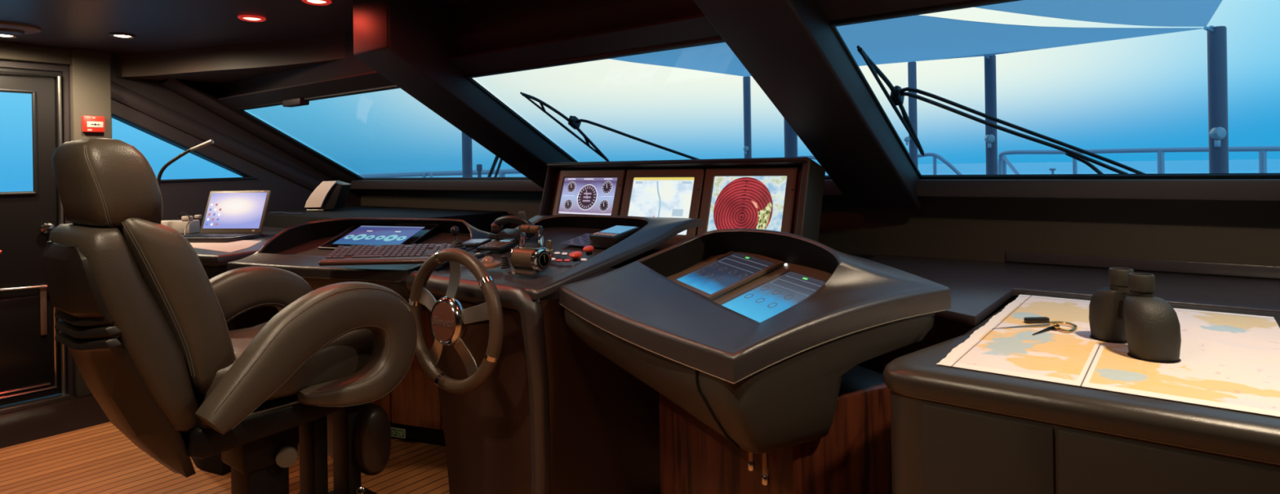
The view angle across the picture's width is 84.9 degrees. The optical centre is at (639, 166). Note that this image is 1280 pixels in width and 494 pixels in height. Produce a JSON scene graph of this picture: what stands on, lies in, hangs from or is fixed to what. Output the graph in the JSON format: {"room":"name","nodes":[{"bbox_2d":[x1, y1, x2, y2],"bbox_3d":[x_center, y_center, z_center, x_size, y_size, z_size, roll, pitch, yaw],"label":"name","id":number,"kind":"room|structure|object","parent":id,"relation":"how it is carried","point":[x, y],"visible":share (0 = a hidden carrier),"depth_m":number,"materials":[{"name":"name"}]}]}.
{"room":"control cabin","nodes":[
{"label":"control cabin","id":0,"kind":"room"},
{"bbox_2d":[0,394,110,448],"bbox_3d":[-3.374,1.403,3.605,0.810,0.100,4.900,-1,0,38],"label":"baseboard","id":1,"kind":"structure","parent":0,"point":[75,413],"depth_m":3.73,"materials":[{"name":"black wood"}]},
{"bbox_2d":[0,53,360,395],"bbox_3d":[-3.702,0.283,3.784,0.100,2.150,4.800,-1,0,38],"label":"wall","id":2,"kind":"structure","parent":0,"point":[191,197],"depth_m":4.66,"materials":[{"name":"black paint"}]},
{"bbox_2d":[0,66,66,405],"bbox_3d":[-3.639,0.390,3.799,0.118,1.893,0.816,-1,0,38],"label":"door","id":3,"kind":"structure","parent":2,"relation":"in","point":[33,364],"depth_m":4.01,"materials":[{"name":"black paint"}]},
{"bbox_2d":[0,41,71,65],"bbox_3d":[-4.248,-0.636,2.990,0.040,0.095,2.895,-1,0,38],"label":"trim","id":4,"kind":"structure","parent":2,"relation":"attached to","point":[8,51],"depth_m":3.99,"materials":[{"name":"brown fabric"}]},
{"bbox_2d":[0,392,71,413],"bbox_3d":[-3.607,1.344,3.786,0.100,0.025,0.820,-1,0,38],"label":"trim","id":5,"kind":"structure","parent":2,"relation":"attached to","point":[55,397],"depth_m":3.96,"materials":[{"name":"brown wood"}]},
{"bbox_2d":[69,48,111,397],"bbox_3d":[-3.276,0.326,4.191,0.070,2.050,0.185,-1,0,38],"label":"trim","id":6,"kind":"structure","parent":2,"relation":"attached to","point":[90,73],"depth_m":4.15,"materials":[{"name":"brown fabric"}]},
{"bbox_2d":[81,115,105,132],"bbox_3d":[-3.243,-0.254,4.154,0.040,0.095,0.105,-1,0,38],"label":"fire alarm","id":7,"kind":"object","parent":2,"relation":"attached to","point":[89,123],"visible":1,"depth_m":4.14,"materials":[{"name":"red plastic"}]},
{"bbox_2d":[111,111,256,181],"bbox_3d":[-3.007,-0.128,4.638,0.070,0.450,0.870,-1,0,38],"label":"window","id":8,"kind":"structure","parent":2,"relation":"in","point":[112,113],"depth_m":4.62,"materials":[{"name":"black rubber"}]},
{"bbox_2d":[111,80,323,190],"bbox_3d":[-2.827,-0.156,4.815,0.050,0.765,1.432,-1,0,38],"label":"trim","id":9,"kind":"structure","parent":2,"relation":"attached to","point":[119,93],"depth_m":4.70,"materials":[{"name":"black paint"}]},
{"bbox_2d":[115,31,345,84],"bbox_3d":[-0.319,-0.683,2.449,6.900,0.165,0.640,-1,0,38],"label":"trim","id":10,"kind":"structure","parent":2,"relation":"attached to","point":[220,64],"depth_m":4.10,"materials":[{"name":"brown plastic"}]},
{"bbox_2d":[160,78,363,191],"bbox_3d":[-2.606,-0.209,4.985,0.160,0.808,1.370,-1,0,38],"label":"trim","id":11,"kind":"structure","parent":2,"relation":"attached to","point":[184,87],"depth_m":4.82,"materials":[{"name":"black paint"}]},
{"bbox_2d":[0,422,449,493],"bbox_3d":[-0.616,1.360,1.450,6.190,0.100,4.900,-1,0,38],"label":"floor","id":12,"kind":"structure","parent":0,"point":[99,459],"depth_m":3.06,"materials":[{"name":"brown wood"}]},
{"bbox_2d":[43,137,417,493],"bbox_3d":[-1.168,0.622,2.066,0.708,1.392,0.882,-1,0,38],"label":"chair","id":13,"kind":"object","parent":12,"relation":"on","point":[143,322],"visible":1,"depth_m":1.80,"materials":[{"name":"brown leather"}]},
{"bbox_2d":[117,217,234,395],"bbox_3d":[-1.303,0.370,1.899,0.400,0.520,0.278,-1,0,38],"label":"backrest cushion","id":14,"kind":"object","parent":13,"relation":"on","point":[174,339],"depth_m":1.74,"materials":[{"name":"brown leather"}]},
{"bbox_2d":[194,321,373,406],"bbox_3d":[-1.092,0.567,2.164,0.440,0.200,0.575,-1,0,38],"label":"seat cushion","id":15,"kind":"object","parent":13,"relation":"on","point":[347,354],"depth_m":2.00,"materials":[{"name":"brown leather"}]},
{"bbox_2d":[182,226,298,475],"bbox_3d":[-2.299,0.861,3.904,1.937,0.950,0.898,-1,0,38],"label":"desk","id":16,"kind":"object","parent":12,"relation":"on","point":[215,263],"visible":0.17,"depth_m":3.08,"materials":[{"name":"grey paint"}]},
{"bbox_2d":[160,219,199,234],"bbox_3d":[-2.750,0.355,4.136,0.240,0.075,0.100,-1,0,0],"label":"box","id":17,"kind":"object","parent":16,"relation":"on","point":[193,226],"visible":0.47,"depth_m":4.09,"materials":[{"name":"beige plastic"}]},
{"bbox_2d":[156,139,213,223],"bbox_3d":[-2.616,0.117,3.986,0.360,0.545,0.090,-1,0,6],"label":"gooseneck microphone","id":18,"kind":"object","parent":16,"relation":"on","point":[209,142],"visible":0.52,"depth_m":3.99,"materials":[{"name":"black plastic"}]},
{"bbox_2d":[177,212,201,235],"bbox_3d":[-2.578,0.320,3.960,0.123,0.125,0.125,-1,0,0],"label":"power adapter","id":19,"kind":"object","parent":16,"relation":"on","point":[188,218],"visible":1,"depth_m":3.98,"materials":[{"name":"beige plastic"}]},
{"bbox_2d":[189,240,261,252],"bbox_3d":[-2.095,0.382,3.497,0.958,0.001,0.323,-1,0,38],"label":"paper sheet","id":20,"kind":"object","parent":16,"relation":"on","point":[233,246],"visible":0.65,"depth_m":3.39,"materials":[{"name":"beige paper"}]},
{"bbox_2d":[182,190,271,242],"bbox_3d":[-2.243,0.257,3.722,0.373,0.248,0.345,-1,0,9],"label":"laptop","id":21,"kind":"object","parent":16,"relation":"on","point":[228,215],"visible":0.97,"depth_m":3.83,"materials":[{"name":"grey plastic"}]},
{"bbox_2d":[182,226,285,266],"bbox_3d":[-2.306,0.408,3.904,1.937,0.045,0.898,-1,0,38],"label":"countertop","id":22,"kind":"structure","parent":16,"relation":"on","point":[206,257],"depth_m":3.11,"materials":[{"name":"grey paint"}]},
{"bbox_2d":[259,232,268,235],"bbox_3d":[-2.079,0.373,3.870,0.050,0.014,0.030,-1,0,38],"label":"computer mouse","id":23,"kind":"object","parent":16,"relation":"on","point":[262,233],"visible":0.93,"depth_m":3.86,"materials":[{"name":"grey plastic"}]},
{"bbox_2d":[226,217,494,446],"bbox_3d":[-1.150,0.776,3.111,0.932,1.084,0.802,-1,0,21],"label":"console","id":24,"kind":"object","parent":12,"relation":"on","point":[413,406],"visible":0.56,"depth_m":3.17,"materials":[{"name":"grey paint"}]},
{"bbox_2d":[317,223,439,249],"bbox_3d":[-1.164,0.311,3.123,0.464,0.100,0.250,-1,0,21],"label":"screen","id":25,"kind":"object","parent":24,"relation":"on","point":[387,233],"visible":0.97,"depth_m":3.12,"materials":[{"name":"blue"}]},
{"bbox_2d":[318,243,456,266],"bbox_3d":[-0.949,0.331,2.658,0.460,0.056,0.190,-1,0,-2],"label":"keyboard","id":26,"kind":"object","parent":24,"relation":"on","point":[396,254],"visible":0.85,"depth_m":2.63,"materials":[{"name":"grey plastic"}]},
{"bbox_2d":[391,426,405,438],"bbox_3d":[-1.153,1.265,3.330,0.086,0.042,0.004,-1,0,21],"label":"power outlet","id":27,"kind":"object","parent":24,"relation":"attached to","point":[395,432],"visible":0.97,"depth_m":3.33,"materials":[{"name":"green plastic"}]},
{"bbox_2d":[450,226,466,249],"bbox_3d":[-0.740,0.290,2.840,0.068,0.101,0.068,-1,0,30],"label":"joystick","id":28,"kind":"object","parent":24,"relation":"on","point":[455,230],"visible":0.84,"depth_m":2.82,"materials":[{"name":"black plastic"}]},
{"bbox_2d":[263,205,507,234],"bbox_3d":[-1.793,0.813,4.665,1.750,1.030,0.880,-1,0,38],"label":"ledge","id":29,"kind":"object","parent":12,"relation":"on","point":[482,220],"visible":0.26,"depth_m":4.43,"materials":[{"name":"black"}]},
{"bbox_2d":[269,211,303,213],"bbox_3d":[-2.333,0.302,4.617,0.319,0.011,0.022,-1,0,28],"label":"cable","id":30,"kind":"object","parent":29,"relation":"on","point":[274,211],"visible":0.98,"depth_m":4.59,"materials":[{"name":"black plastic"}]},
{"bbox_2d":[304,180,351,211],"bbox_3d":[-2.169,0.199,4.872,0.252,0.207,0.185,-1,0,0],"label":"speaker","id":31,"kind":"object","parent":29,"relation":"on","point":[331,194],"visible":1,"depth_m":4.80},
{"bbox_2d":[304,181,337,207],"bbox_3d":[-2.185,0.187,4.795,0.220,0.177,0.030,-1,0,0],"label":"grille","id":32,"kind":"object","parent":31,"relation":"attached to","point":[325,195],"depth_m":4.79,"materials":[{"name":"beige"}]},
{"bbox_2d":[405,213,703,493],"bbox_3d":[-0.381,0.753,2.629,0.945,1.106,0.840,-1,0,38],"label":"console","id":33,"kind":"object","parent":12,"relation":"on","point":[553,415],"depth_m":2.39,"materials":[{"name":"grey paint"}]},
{"bbox_2d":[408,248,503,393],"bbox_3d":[-0.604,0.492,2.244,0.461,0.461,0.075,-1,0,39],"label":"steering wheel","id":34,"kind":"object","parent":33,"relation":"attached to","point":[450,319],"visible":1,"depth_m":2.21,"materials":[{"name":"brown leather"}]},
{"bbox_2d":[462,238,491,247],"bbox_3d":[-0.683,0.314,2.886,0.111,0.031,0.089,-1,0,24],"label":"tablet","id":35,"kind":"object","parent":33,"relation":"on","point":[471,242],"visible":0.76,"depth_m":2.86,"materials":[{"name":"black plastic"}]},
{"bbox_2d":[470,253,484,259],"bbox_3d":[-0.638,0.339,2.654,0.086,0.027,0.051,-1,0,27],"label":"keypad","id":36,"kind":"object","parent":33,"relation":"on","point":[478,255],"visible":0.46,"depth_m":2.64,"materials":[{"name":"black plastic"}]},
{"bbox_2d":[480,256,501,269],"bbox_3d":[-0.544,0.341,2.515,0.104,0.041,0.071,-1,0,36],"label":"trackball","id":37,"kind":"object","parent":33,"relation":"on","point":[489,262],"visible":0.88,"depth_m":2.49,"materials":[{"name":"brown plastic"}]},
{"bbox_2d":[476,238,519,251],"bbox_3d":[-0.560,0.311,2.793,0.130,0.038,0.129,-1,0,32],"label":"keypad","id":38,"kind":"object","parent":33,"relation":"on","point":[496,245],"visible":0.96,"depth_m":2.76,"materials":[{"name":"black plastic"}]},
{"bbox_2d":[488,211,535,242],"bbox_3d":[-0.524,0.243,2.873,0.254,0.122,0.112,-1,0,36],"label":"handset","id":39,"kind":"object","parent":33,"relation":"on","point":[497,225],"visible":0.88,"depth_m":2.87,"materials":[{"name":"black plastic"}]},
{"bbox_2d":[507,224,551,276],"bbox_3d":[-0.376,0.281,2.380,0.134,0.165,0.088,-1,0,37],"label":"throttle lever","id":40,"kind":"object","parent":33,"relation":"on","point":[538,260],"visible":1,"depth_m":2.36,"materials":[{"name":"brown metal"}]},
{"bbox_2d":[546,240,553,252],"bbox_3d":[-0.336,0.294,2.612,0.028,0.046,0.024,-1,0,-44],"label":"toggle switch","id":41,"kind":"object","parent":33,"relation":"on","point":[549,242],"visible":0.89,"depth_m":2.60,"materials":[{"name":"gold metal"}]},
{"bbox_2d":[553,251,561,254],"bbox_3d":[-0.303,0.316,2.562,0.033,0.009,0.021,-1,0,34],"label":"rocker switch","id":42,"kind":"object","parent":33,"relation":"attached to","point":[556,252],"visible":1,"depth_m":2.56,"materials":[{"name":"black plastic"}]},
{"bbox_2d":[555,258,563,262],"bbox_3d":[-0.283,0.328,2.456,0.033,0.009,0.021,-1,0,34],"label":"rocker switch","id":43,"kind":"object","parent":33,"relation":"attached to","point":[557,260],"visible":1,"depth_m":2.45,"materials":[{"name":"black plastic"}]},
{"bbox_2d":[560,252,568,255],"bbox_3d":[-0.273,0.315,2.539,0.033,0.009,0.021,-1,0,34],"label":"rocker switch","id":44,"kind":"object","parent":33,"relation":"attached to","point":[562,253],"visible":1,"depth_m":2.53,"materials":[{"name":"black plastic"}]},
{"bbox_2d":[563,258,571,262],"bbox_3d":[-0.254,0.327,2.443,0.033,0.009,0.021,-1,0,34],"label":"rocker switch","id":45,"kind":"object","parent":33,"relation":"attached to","point":[566,260],"visible":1,"depth_m":2.44,"materials":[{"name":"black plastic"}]},
{"bbox_2d":[560,233,592,246],"bbox_3d":[-0.202,0.281,2.707,0.150,0.033,0.148,-1,0,39],"label":"keypad","id":46,"kind":"object","parent":33,"relation":"on","point":[583,240],"visible":0.57,"depth_m":2.69,"materials":[{"name":"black plastic"}]},
{"bbox_2d":[589,225,639,248],"bbox_3d":[-0.093,0.261,2.617,0.125,0.071,0.154,-1,0,41],"label":"control display","id":47,"kind":"object","parent":33,"relation":"on","point":[608,237],"visible":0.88,"depth_m":2.58,"materials":[{"name":"black plastic"}]},
{"bbox_2d":[558,228,951,493],"bbox_3d":[0.245,0.741,1.957,0.689,1.111,0.927,-1,0,-29],"label":"console","id":48,"kind":"object","parent":12,"relation":"on","point":[790,385],"depth_m":1.65,"materials":[{"name":"black leather"}]},
{"bbox_2d":[670,250,784,299],"bbox_3d":[0.252,0.315,2.091,0.245,0.103,0.270,-1,0,-22],"label":"screen","id":49,"kind":"object","parent":48,"relation":"on","point":[731,270],"visible":0.99,"depth_m":2.08,"materials":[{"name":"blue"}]},
{"bbox_2d":[717,266,829,322],"bbox_3d":[0.354,0.333,1.790,0.255,0.106,0.261,-1,0,-22],"label":"screen","id":50,"kind":"object","parent":48,"relation":"on","point":[782,291],"visible":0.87,"depth_m":1.82,"materials":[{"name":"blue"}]},
{"bbox_2d":[882,291,1279,493],"bbox_3d":[1.638,0.825,1.141,2.154,0.900,1.040,-1,0,38],"label":"table","id":51,"kind":"object","parent":12,"relation":"on","point":[955,430],"visible":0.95,"depth_m":1.21,"materials":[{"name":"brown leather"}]},
{"bbox_2d":[936,294,1279,417],"bbox_3d":[1.079,0.381,1.563,0.563,0.002,0.895,-1,0,38],"label":"chart","id":52,"kind":"object","parent":51,"relation":"on","point":[1230,361],"visible":0.79,"depth_m":1.41,"materials":[{"name":"beige paper"}]},
{"bbox_2d":[991,316,1077,334],"bbox_3d":[0.940,0.377,1.649,0.181,0.024,0.121,-1,0,-31],"label":"divider","id":53,"kind":"object","parent":52,"relation":"on","point":[1030,320],"visible":1,"depth_m":1.67,"materials":[{"name":"silver metal"}]},
{"bbox_2d":[1088,266,1181,363],"bbox_3d":[1.037,0.301,1.477,0.087,0.162,0.239,-1,0,7],"label":"binoculars","id":54,"kind":"object","parent":52,"relation":"on","point":[1128,312],"visible":1,"depth_m":1.42,"materials":[{"name":"black rubber"}]},
{"bbox_2d":[0,0,468,53],"bbox_3d":[-1.268,-0.780,1.235,7.100,0.100,3.800,-1,0,38],"label":"ceiling","id":55,"kind":"structure","parent":0,"point":[157,25],"depth_m":3.44,"materials":[{"name":"grey"}]},
{"bbox_2d":[0,33,18,38],"bbox_3d":[-3.341,-0.692,3.674,0.122,0.012,0.122,-1,0,38],"label":"recessed light","id":56,"kind":"object","parent":55,"relation":"in","point":[2,35],"visible":0.81,"depth_m":3.69,"materials":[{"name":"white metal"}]},
{"bbox_2d":[0,21,40,35],"bbox_3d":[-3.136,-0.683,3.481,0.240,0.036,0.240,-1,0,38],"label":"smoke detector","id":57,"kind":"object","parent":55,"relation":"attached to","point":[6,28],"visible":1,"depth_m":3.45,"materials":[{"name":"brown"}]},
{"bbox_2d":[108,32,136,38],"bbox_3d":[-2.764,-0.701,3.740,0.122,0.012,0.122,-1,0,38],"label":"recessed light","id":58,"kind":"object","parent":55,"relation":"in","point":[120,35],"visible":1,"depth_m":3.72,"materials":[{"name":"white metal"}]},
{"bbox_2d":[237,14,266,22],"bbox_3d":[-1.869,-0.715,3.372,0.122,0.012,0.122,-1,0,38],"label":"recessed light","id":59,"kind":"object","parent":55,"relation":"in","point":[251,18],"visible":1,"depth_m":3.35,"materials":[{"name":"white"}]},
{"bbox_2d":[301,0,331,5],"bbox_3d":[-1.410,-0.722,3.052,0.122,0.012,0.122,-1,0,38],"label":"recessed light","id":60,"kind":"object","parent":55,"relation":"in","point":[319,2],"visible":1,"depth_m":3.06,"materials":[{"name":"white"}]},
{"bbox_2d":[217,0,1279,180],"bbox_3d":[0.131,-0.209,3.014,6.900,0.582,1.045,-1,0,38],"label":"wall","id":61,"kind":"structure","parent":0,"point":[698,27],"depth_m":2.71,"materials":[{"name":"black paint"}]},
{"bbox_2d":[282,97,309,106],"bbox_3d":[-2.061,-0.385,4.191,0.220,0.040,0.060,-1,0,38],"label":"trim","id":62,"kind":"structure","parent":61,"relation":"attached to","point":[298,101],"depth_m":4.14,"materials":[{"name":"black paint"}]},
{"bbox_2d":[236,84,529,180],"bbox_3d":[-1.565,-0.171,4.384,2.160,0.527,0.919,-1,0,38],"label":"window","id":63,"kind":"structure","parent":61,"relation":"in","point":[393,86],"depth_m":4.71,"materials":[{"name":"black rubber"}]},
{"bbox_2d":[487,155,502,177],"bbox_3d":[-0.872,-0.044,4.304,0.070,0.300,0.973,-1,0,-18],"label":"windscreen wiper","id":64,"kind":"object","parent":63,"relation":"attached to","point":[496,157],"visible":0.31,"depth_m":4.42,"materials":[{"name":"black metal"}]},
{"bbox_2d":[352,0,573,188],"bbox_3d":[-0.729,-0.274,3.523,0.280,0.950,1.363,-1,0,38],"label":"window pillar","id":65,"kind":"structure","parent":61,"relation":"attached to","point":[410,43],"depth_m":3.13,"materials":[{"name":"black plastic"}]},
{"bbox_2d":[216,0,1021,110],"bbox_3d":[-0.113,-0.637,2.711,6.900,0.422,0.175,-1,0,38],"label":"trim","id":66,"kind":"structure","parent":61,"relation":"attached to","point":[480,25],"depth_m":2.91,"materials":[{"name":"black paint"}]},
{"bbox_2d":[464,36,831,179],"bbox_3d":[0.062,-0.197,3.112,1.490,0.527,0.919,-1,0,38],"label":"window","id":67,"kind":"structure","parent":61,"relation":"in","point":[716,39],"depth_m":2.90,"materials":[{"name":"black rubber"}]},
{"bbox_2d":[520,91,699,161],"bbox_3d":[-0.066,-0.156,3.613,1.090,0.420,0.384,-1,0,-11],"label":"windscreen wiper","id":68,"kind":"object","parent":67,"relation":"attached to","point":[575,122],"visible":0.91,"depth_m":3.50,"materials":[{"name":"black metal"}]},
{"bbox_2d":[538,156,825,268],"bbox_3d":[0.156,0.284,3.079,1.367,0.628,0.421,-1,0,38],"label":"housing","id":69,"kind":"object","parent":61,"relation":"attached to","point":[811,181],"visible":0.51,"depth_m":2.74,"materials":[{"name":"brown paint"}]},
{"bbox_2d":[551,168,626,215],"bbox_3d":[-0.254,0.185,3.250,0.410,0.344,0.111,-1,0,38],"label":"monitor","id":70,"kind":"object","parent":69,"relation":"attached to","point":[578,192],"visible":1,"depth_m":3.26,"materials":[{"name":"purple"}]},
{"bbox_2d":[619,168,705,250],"bbox_3d":[0.080,0.180,2.990,0.410,0.344,0.111,-1,0,38],"label":"monitor","id":71,"kind":"object","parent":69,"relation":"attached to","point":[674,193],"visible":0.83,"depth_m":2.98,"materials":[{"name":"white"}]},
{"bbox_2d":[546,156,808,169],"bbox_3d":[0.126,0.000,3.053,1.360,0.061,0.155,-1,0,38],"label":"hood","id":72,"kind":"object","parent":69,"relation":"attached to","point":[802,162],"depth_m":2.91,"materials":[{"name":"black paint"}]},
{"bbox_2d":[697,166,799,235],"bbox_3d":[0.410,0.175,2.731,0.410,0.344,0.111,-1,0,38],"label":"monitor","id":73,"kind":"object","parent":69,"relation":"attached to","point":[733,197],"visible":0.76,"depth_m":2.73,"materials":[{"name":"brown"}]},
{"bbox_2d":[693,0,923,209],"bbox_3d":[0.650,-0.295,2.446,0.280,0.950,1.363,-1,0,38],"label":"window pillar","id":74,"kind":"structure","parent":61,"relation":"attached to","point":[791,49],"depth_m":2.30,"materials":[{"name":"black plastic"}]},
{"bbox_2d":[350,178,1279,201],"bbox_3d":[0.467,0.094,3.438,6.900,0.067,0.250,-1,0,38],"label":"trim","id":75,"kind":"structure","parent":61,"relation":"attached to","point":[1218,189],"depth_m":2.48,"materials":[{"name":"grey plastic"}]},
{"bbox_2d":[829,0,1279,179],"bbox_3d":[1.571,-0.220,1.933,1.820,0.527,0.919,-1,0,38],"label":"window","id":76,"kind":"structure","parent":61,"relation":"in","point":[832,23],"depth_m":2.33,"materials":[{"name":"black rubber"}]},
{"bbox_2d":[856,45,1146,173],"bbox_3d":[1.229,-0.171,2.597,1.144,0.468,0.401,-1,0,-12],"label":"windscreen wiper","id":77,"kind":"object","parent":76,"relation":"attached to","point":[896,97],"visible":0.94,"depth_m":2.50,"materials":[{"name":"black metal"}]},
{"bbox_2d":[360,189,1279,373],"bbox_3d":[0.522,0.692,3.497,6.900,1.200,0.080,-1,0,38],"label":"wall","id":78,"kind":"structure","parent":0,"point":[960,228],"depth_m":2.70,"materials":[{"name":"brown plastic"}]},
{"bbox_2d":[846,253,877,371],"bbox_3d":[0.056,0.849,3.596,2.220,0.900,0.340,-1,0,38],"label":"trim","id":79,"kind":"structure","parent":78,"relation":"attached to","point":[871,364],"depth_m":3.00,"materials":[{"name":"black"}]},
{"bbox_2d":[866,253,1279,325],"bbox_3d":[1.789,0.379,1.755,2.750,0.026,1.099,-1,0,38],"label":"trim","id":80,"kind":"structure","parent":78,"relation":"attached to","point":[978,288],"depth_m":2.21,"materials":[{"name":"grey"}]},
{"bbox_2d":[1005,251,1279,279],"bbox_3d":[2.316,0.334,2.032,2.260,0.040,0.012,-1,0,38],"label":"trim","id":81,"kind":"structure","parent":78,"relation":"attached to","point":[1165,265],"depth_m":2.44,"materials":[{"name":"grey"}]},
{"label":"outside","id":82,"kind":"structure","parent":0,"visible":0},
{"bbox_3d":[4.226,0.884,8.639,12.000,0.100,12.000,-1,0,38],"label":"foredeck","id":83,"kind":"object","parent":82,"visible":0},
{"bbox_2d":[422,171,432,177],"bbox_3d":[-1.962,0.486,6.500,0.144,0.889,0.024,-1,0,38],"label":"hoop","id":84,"kind":"object","parent":83,"relation":"on","point":[427,172],"visible":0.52,"depth_m":6.49,"materials":[{"name":"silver metal"}]},
{"bbox_2d":[358,168,519,177],"bbox_3d":[-2.429,0.477,8.968,3.617,0.921,0.095,-1,0,18],"label":"guard rail","id":85,"kind":"object","parent":83,"relation":"on","point":[502,172],"visible":0.42,"depth_m":9.01,"materials":[{"name":"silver metal"}]},
{"bbox_2d":[462,132,472,177],"bbox_3d":[-1.726,0.028,7.000,0.240,1.797,0.240,-1,0,38],"label":"post","id":86,"kind":"object","parent":83,"relation":"on","point":[467,154],"visible":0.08,"depth_m":6.96,"materials":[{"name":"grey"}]},
{"bbox_2d":[476,164,482,177],"bbox_3d":[-1.692,0.449,7.400,0.050,0.956,0.050,-1,0,38],"label":"light","id":87,"kind":"object","parent":83,"relation":"on","point":[479,166],"visible":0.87,"depth_m":7.38,"materials":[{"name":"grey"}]},
{"bbox_2d":[742,75,751,158],"bbox_3d":[1.464,-0.174,9.500,0.240,2.103,0.240,-1,0,38],"label":"post","id":88,"kind":"object","parent":83,"relation":"on","point":[747,148],"visible":0.63,"depth_m":9.46,"materials":[{"name":"grey metal"}]},
{"bbox_2d":[742,146,748,151],"bbox_3d":[1.428,-0.247,9.443,0.070,0.070,0.074,-1,0,0],"label":"lamp","id":89,"kind":"object","parent":88,"relation":"attached to","point":[745,148],"depth_m":9.41,"materials":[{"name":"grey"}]},
{"bbox_2d":[783,117,797,157],"bbox_3d":[1.169,0.136,5.400,0.240,1.491,0.240,-1,0,38],"label":"post","id":90,"kind":"object","parent":83,"relation":"on","point":[790,135],"visible":0.02,"depth_m":5.36,"materials":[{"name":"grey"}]},
{"bbox_2d":[797,155,816,159],"bbox_3d":[2.334,0.359,8.616,0.885,1.010,0.119,-1,0,20],"label":"guard rail","id":91,"kind":"object","parent":83,"relation":"on","point":[810,156],"visible":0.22,"depth_m":8.68,"materials":[{"name":"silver metal"}]},
{"bbox_2d":[903,61,918,168],"bbox_3d":[3.124,-0.174,8.000,0.220,2.051,0.218,-1,0,12],"label":"post","id":92,"kind":"object","parent":83,"relation":"on","point":[912,66],"visible":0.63,"depth_m":7.96,"materials":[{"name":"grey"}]},
{"bbox_2d":[903,136,910,142],"bbox_3d":[3.030,-0.314,7.947,0.060,0.060,0.074,-1,0,0],"label":"lamp","id":93,"kind":"object","parent":92,"relation":"attached to","point":[907,139],"depth_m":7.92,"materials":[{"name":"grey glass"}]},
{"bbox_2d":[917,152,962,174],"bbox_3d":[3.540,0.336,8.255,0.509,1.018,0.064,-1,0,38],"label":"guard rail","id":94,"kind":"object","parent":83,"relation":"on","point":[934,155],"visible":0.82,"depth_m":8.27,"materials":[{"name":"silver metal"}]},
{"bbox_2d":[984,54,997,174],"bbox_3d":[2.913,-0.035,5.799,0.211,1.780,0.215,-1,0,38],"label":"post","id":95,"kind":"object","parent":83,"relation":"on","point":[990,87],"visible":0.62,"depth_m":5.76,"materials":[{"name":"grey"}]},
{"bbox_2d":[984,134,995,142],"bbox_3d":[2.868,-0.232,5.749,0.070,0.070,0.074,-1,0,0],"label":"lamp","id":96,"kind":"object","parent":95,"relation":"attached to","point":[988,138],"depth_m":5.72,"materials":[{"name":"grey glass"}]},
{"bbox_3d":[2.861,-0.905,5.760,0.048,0.045,0.115,-1,0,38],"label":"shackle","id":97,"kind":"object","parent":95,"relation":"attached to","visible":0},
{"bbox_2d":[611,14,1204,76],"bbox_3d":[0.763,-0.984,6.266,3.984,0.445,5.396,-1,0,-21],"label":"shade sail","id":98,"kind":"object","parent":97,"relation":"attached to","point":[917,37],"visible":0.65,"depth_m":4.50,"materials":[{"name":"blue fabric"}]},
{"bbox_2d":[1048,168,1056,173],"bbox_3d":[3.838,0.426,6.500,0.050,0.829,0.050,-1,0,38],"label":"cleat","id":99,"kind":"object","parent":83,"relation":"on","point":[1052,170],"visible":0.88,"depth_m":6.49,"materials":[{"name":"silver metal"}]},
{"bbox_2d":[997,146,1279,174],"bbox_3d":[4.846,0.316,6.473,2.956,1.017,0.469,-1,0,44],"label":"guard rail","id":100,"kind":"object","parent":83,"relation":"on","point":[1002,161],"visible":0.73,"depth_m":6.63,"materials":[{"name":"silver metal"}]},
{"bbox_2d":[1206,26,1228,173],"bbox_3d":[3.719,-0.028,4.498,0.235,1.740,0.240,-1,0,38],"label":"post","id":101,"kind":"object","parent":83,"relation":"on","point":[1217,75],"visible":0.6,"depth_m":4.46,"materials":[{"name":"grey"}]},
{"bbox_2d":[1203,25,1215,31],"bbox_3d":[3.655,-0.879,4.480,0.117,0.048,0.047,-1,0,-9],"label":"shackle","id":102,"kind":"object","parent":101,"relation":"attached to","point":[1211,28],"visible":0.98,"depth_m":4.46,"materials":[{"name":"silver metal"}]},
{"bbox_2d":[974,0,1222,26],"bbox_3d":[2.395,-0.993,3.479,2.948,0.402,0.628,-1,0,-27],"label":"shade sail","id":103,"kind":"object","parent":102,"relation":"attached to","point":[1171,13],"visible":0.94,"depth_m":3.84,"materials":[{"name":"blue fabric"}]},
{"bbox_2d":[1208,126,1226,139],"bbox_3d":[3.663,-0.213,4.444,0.080,0.080,0.074,-1,0,0],"label":"lamp","id":104,"kind":"object","parent":101,"relation":"attached to","point":[1215,132],"depth_m":4.42,"materials":[{"name":"grey glass"}]},
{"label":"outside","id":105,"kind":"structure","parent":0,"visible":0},
{"bbox_2d":[0,159,1279,191],"bbox_3d":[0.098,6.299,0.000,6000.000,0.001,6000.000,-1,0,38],"label":"sea","id":106,"kind":"structure","parent":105,"point":[1236,166],"depth_m":617.54,"materials":[{"name":"teal liquid"}]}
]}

